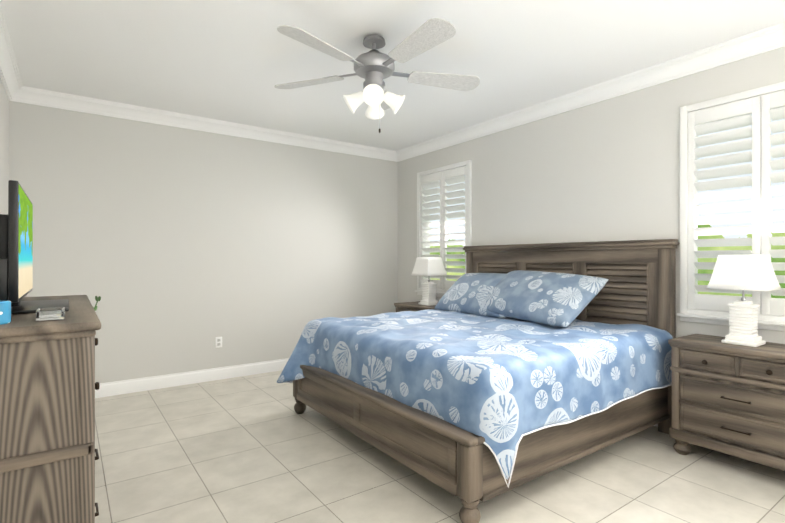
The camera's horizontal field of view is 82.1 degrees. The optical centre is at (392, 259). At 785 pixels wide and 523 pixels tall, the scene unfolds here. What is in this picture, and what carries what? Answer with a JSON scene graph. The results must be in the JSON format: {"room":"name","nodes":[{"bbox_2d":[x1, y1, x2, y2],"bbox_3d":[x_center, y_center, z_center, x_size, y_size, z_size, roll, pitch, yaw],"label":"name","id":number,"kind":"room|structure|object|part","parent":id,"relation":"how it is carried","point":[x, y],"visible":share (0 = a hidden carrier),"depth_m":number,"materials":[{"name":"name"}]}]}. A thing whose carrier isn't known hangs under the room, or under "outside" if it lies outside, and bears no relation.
{"room":"bedroom","nodes":[
{"label":"bedroom","id":0,"kind":"room"},
{"bbox_2d":[0,78,8,213],"bbox_3d":[-1.783,-0.094,1.647,0.150,2.750,5.550,0,0,-36],"label":"wall","id":1,"kind":"structure","parent":0,"point":[4,139],"depth_m":3.55,"materials":[{"name":"white paint"}]},
{"bbox_2d":[0,3,27,103],"bbox_3d":[-1.684,-1.410,1.719,0.094,0.118,5.250,0,0,-36],"label":"crown molding","id":2,"kind":"structure","parent":1,"relation":"attached to","point":[9,73],"depth_m":3.33,"materials":[{"name":"white"}]},
{"bbox_2d":[93,296,100,310],"bbox_3d":[-2.022,0.754,2.758,0.389,1.054,0.192,0,0,-36],"label":"plant sprig","id":3,"kind":"object","parent":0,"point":[97,299],"visible":0.17,"depth_m":2.81,"materials":[{"name":"green plant"}]},
{"bbox_2d":[9,101,397,383],"bbox_3d":[-1.635,-0.092,5.078,4.094,2.750,0.150,0,0,-36],"label":"wall","id":4,"kind":"structure","parent":0,"point":[177,249],"depth_m":4.69,"materials":[{"name":"white paint"}]},
{"bbox_2d":[95,358,288,397],"bbox_3d":[-1.581,1.219,5.015,4.050,0.128,0.014,0,0,-36],"label":"baseboard","id":5,"kind":"structure","parent":4,"relation":"attached to","point":[148,383],"depth_m":4.62,"materials":[{"name":"white"}]},
{"bbox_2d":[24,86,395,161],"bbox_3d":[-1.558,-1.408,4.984,3.870,0.118,0.094,0,0,-36],"label":"crown molding","id":6,"kind":"structure","parent":4,"relation":"attached to","point":[35,96],"depth_m":4.61,"materials":[{"name":"white"}]},
{"bbox_2d":[215,337,221,347],"bbox_3d":[-1.858,0.883,4.820,0.070,0.114,0.008,0,0,-36],"label":"electrical outlet","id":7,"kind":"object","parent":4,"relation":"attached to","point":[218,342],"visible":1,"depth_m":4.81,"materials":[{"name":"white plastic"}]},
{"bbox_2d":[0,0,784,150],"bbox_3d":[-0.060,-1.518,2.886,4.394,0.100,5.550,0,0,-36],"label":"ceiling","id":8,"kind":"structure","parent":0,"point":[235,61],"depth_m":3.16,"materials":[{"name":"white paint"}]},
{"bbox_2d":[274,18,479,132],"bbox_3d":[-0.094,-1.151,2.921,1.445,0.635,1.397,0,0,-36],"label":"fan","id":9,"kind":"object","parent":8,"relation":"hanging from","point":[373,67],"visible":1,"depth_m":2.89,"materials":[{"name":"white wood"}]},
{"bbox_3d":[-0.587,-1.233,3.142,0.370,0.042,0.464,0,0,-36],"label":"blade","id":10,"kind":"part","parent":9,"relation":"part of","materials":[{"name":"white wood"}]},
{"bbox_3d":[-0.423,-1.233,2.577,0.509,0.042,0.260,0,0,-36],"label":"blade","id":11,"kind":"part","parent":9,"relation":"part of","materials":[{"name":"white wood"}]},
{"bbox_3d":[-0.121,-1.168,2.971,0.270,0.600,0.270,0,0,-36],"label":"motor","id":12,"kind":"part","parent":9,"relation":"part of","materials":[{"name":"silver metal"}]},
{"bbox_3d":[-0.100,-1.233,3.466,0.391,0.042,0.451,0,0,-36],"label":"blade","id":13,"kind":"part","parent":9,"relation":"part of","materials":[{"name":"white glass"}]},
{"bbox_3d":[0.150,-1.233,2.554,0.173,0.042,0.516,0,0,-36],"label":"blade","id":14,"kind":"part","parent":9,"relation":"part of","materials":[{"name":"white wood"}]},
{"bbox_3d":[0.358,-1.233,3.100,0.502,0.042,0.286,0,0,-36],"label":"blade","id":15,"kind":"part","parent":9,"relation":"part of","materials":[{"name":"white wood"}]},
{"bbox_2d":[95,370,784,522],"bbox_3d":[-0.060,1.332,2.884,4.394,0.100,5.550,0,0,-36],"label":"floor","id":16,"kind":"structure","parent":0,"point":[256,448],"depth_m":2.65,"materials":[{"name":"tile"}]},
{"bbox_2d":[0,295,100,522],"bbox_3d":[-1.702,0.747,2.121,0.499,1.070,1.766,0,0,-36],"label":"dresser","id":17,"kind":"object","parent":16,"relation":"on","point":[49,386],"visible":1,"depth_m":1.48,"materials":[{"name":"brown wood"}]},
{"bbox_2d":[0,300,10,324],"bbox_3d":[-1.309,0.173,1.476,0.092,0.074,0.092,0,0,-36],"label":"tissue box","id":18,"kind":"object","parent":17,"relation":"on","point":[5,311],"visible":0.98,"depth_m":1.47,"materials":[{"name":"blue cardboard"}]},
{"bbox_2d":[0,180,68,313],"bbox_3d":[-1.562,-0.039,1.853,0.375,0.499,1.011,0,0,-36],"label":"tv","id":19,"kind":"object","parent":17,"relation":"on","point":[16,254],"visible":0.88,"depth_m":1.71,"materials":[{"name":"black plastic"}]},
{"bbox_3d":[-1.627,0.904,1.992,0.462,0.555,1.442,0,0,-36],"label":"trim","id":20,"kind":"part","parent":17,"relation":"part of","materials":[{"name":"brown wood"}]},
{"bbox_2d":[36,307,64,320],"bbox_3d":[-1.222,0.194,1.612,0.080,0.033,0.140,0,0,-36],"label":"glass dish","id":21,"kind":"object","parent":17,"relation":"on","point":[49,314],"visible":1,"depth_m":1.56,"materials":[{"name":"white"}]},
{"bbox_3d":[-1.621,0.697,1.996,0.485,0.970,1.470,0,0,-36],"label":"trim","id":22,"kind":"part","parent":17,"relation":"part of","materials":[{"name":"brown wood"}]},
{"bbox_2d":[394,301,435,311],"bbox_3d":[0.400,0.907,5.335,0.447,0.752,0.754,0,0,-36],"label":"nightstand","id":23,"kind":"object","parent":16,"relation":"on","point":[408,306],"visible":0.12,"depth_m":5.32,"materials":[{"name":"brown wood"}]},
{"bbox_2d":[411,257,446,305],"bbox_3d":[0.432,0.251,5.322,0.304,0.558,0.304,0,0,-36],"label":"lamp","id":24,"kind":"object","parent":23,"relation":"on","point":[429,266],"visible":1,"depth_m":5.26,"materials":[{"name":"white"}]},
{"bbox_3d":[0.432,0.079,5.322,0.304,0.214,0.304,0,0,-36],"label":"lamp shade","id":25,"kind":"part","parent":24,"relation":"part of","materials":[{"name":"white fabric"}]},
{"bbox_2d":[277,239,679,522],"bbox_3d":[0.553,0.566,3.529,2.282,1.433,2.248,0,0,-36],"label":"bed","id":26,"kind":"object","parent":16,"relation":"on","point":[497,370],"visible":1,"depth_m":2.92,"materials":[{"name":"brown"}]},
{"bbox_2d":[277,309,672,479],"bbox_3d":[0.520,0.788,3.511,2.208,0.598,2.239,0,0,-36],"label":"quilt","id":27,"kind":"object","parent":26,"relation":"on","point":[457,394],"depth_m":2.68,"materials":[{"name":"fabric"}]},
{"bbox_3d":[0.615,1.005,3.554,2.010,0.314,2.072,0,0,-36],"label":"frame","id":28,"kind":"part","parent":26,"relation":"part of","materials":[{"name":"brown wood"}]},
{"bbox_2d":[668,334,784,470],"bbox_3d":[2.216,0.906,2.808,0.447,0.752,0.754,0,0,-36],"label":"nightstand","id":29,"kind":"object","parent":16,"relation":"on","point":[728,399],"visible":1,"depth_m":2.73,"materials":[{"name":"brown wood"}]},
{"bbox_2d":[706,255,781,346],"bbox_3d":[2.214,0.249,2.842,0.304,0.558,0.304,0,0,-36],"label":"lamp","id":30,"kind":"object","parent":29,"relation":"on","point":[743,273],"visible":1,"depth_m":2.78,"materials":[{"name":"white"}]},
{"bbox_3d":[2.214,0.180,2.842,0.032,0.160,0.031,0,0,-36],"label":"stem","id":31,"kind":"part","parent":30,"relation":"part of","materials":[{"name":"silver metal"}]},
{"bbox_3d":[2.214,0.078,2.842,0.304,0.214,0.304,0,0,-36],"label":"lamp shade","id":32,"kind":"part","parent":30,"relation":"part of","materials":[{"name":"white fabric"}]},
{"bbox_2d":[398,47,784,343],"bbox_3d":[1.663,-0.092,4.123,0.150,2.750,5.550,0,0,-36],"label":"wall","id":33,"kind":"structure","parent":0,"point":[607,170],"depth_m":3.92,"materials":[{"name":"white paint"}]},
{"bbox_2d":[415,160,471,296],"bbox_3d":[0.652,-0.335,5.484,0.205,1.577,0.970,0,0,-36],"label":"window","id":34,"kind":"structure","parent":33,"relation":"in","point":[443,283],"depth_m":5.45,"materials":[{"name":"white wood"}]},
{"bbox_2d":[421,181,439,278],"bbox_3d":[0.492,-0.362,5.632,0.082,1.192,0.335,0,0,-36],"label":"louver","id":35,"kind":"object","parent":34,"relation":"attached to","point":[433,184],"depth_m":5.63,"materials":[{"name":"white wood"}]},
{"bbox_2d":[443,176,464,279],"bbox_3d":[0.742,-0.362,5.285,0.082,1.192,0.335,0,0,-36],"label":"louver","id":36,"kind":"object","parent":34,"relation":"attached to","point":[449,181],"depth_m":5.28,"materials":[{"name":"white wood"}]},
{"bbox_2d":[396,22,784,161],"bbox_3d":[1.564,-1.408,4.053,0.094,0.118,5.250,0,0,-36],"label":"crown molding","id":37,"kind":"structure","parent":33,"relation":"attached to","point":[752,44],"depth_m":3.62,"materials":[{"name":"white"}]},
{"bbox_2d":[677,81,784,330],"bbox_3d":[2.454,-0.336,2.977,0.205,1.577,0.970,0,0,-36],"label":"window","id":38,"kind":"structure","parent":33,"relation":"in","point":[758,104],"depth_m":3.08,"materials":[{"name":"white wood"}]},
{"bbox_2d":[693,114,751,293],"bbox_3d":[2.293,-0.363,3.125,0.082,1.192,0.335,0,0,-36],"label":"louver","id":39,"kind":"object","parent":38,"relation":"attached to","point":[743,133],"depth_m":3.12,"materials":[{"name":"white wood"}]},
{"bbox_2d":[769,107,784,295],"bbox_3d":[2.543,-0.363,2.778,0.082,1.192,0.335,0,0,-36],"label":"louver","id":40,"kind":"object","parent":38,"relation":"attached to","point":[778,113],"depth_m":2.88,"materials":[{"name":"white wood"}]},
{"label":"outside","id":41,"kind":"structure","parent":0,"visible":0},
{"bbox_2d":[430,109,784,298],"bbox_3d":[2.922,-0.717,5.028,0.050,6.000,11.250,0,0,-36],"label":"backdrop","id":42,"kind":"structure","parent":41,"point":[706,271],"depth_m":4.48,"materials":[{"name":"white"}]}
]}

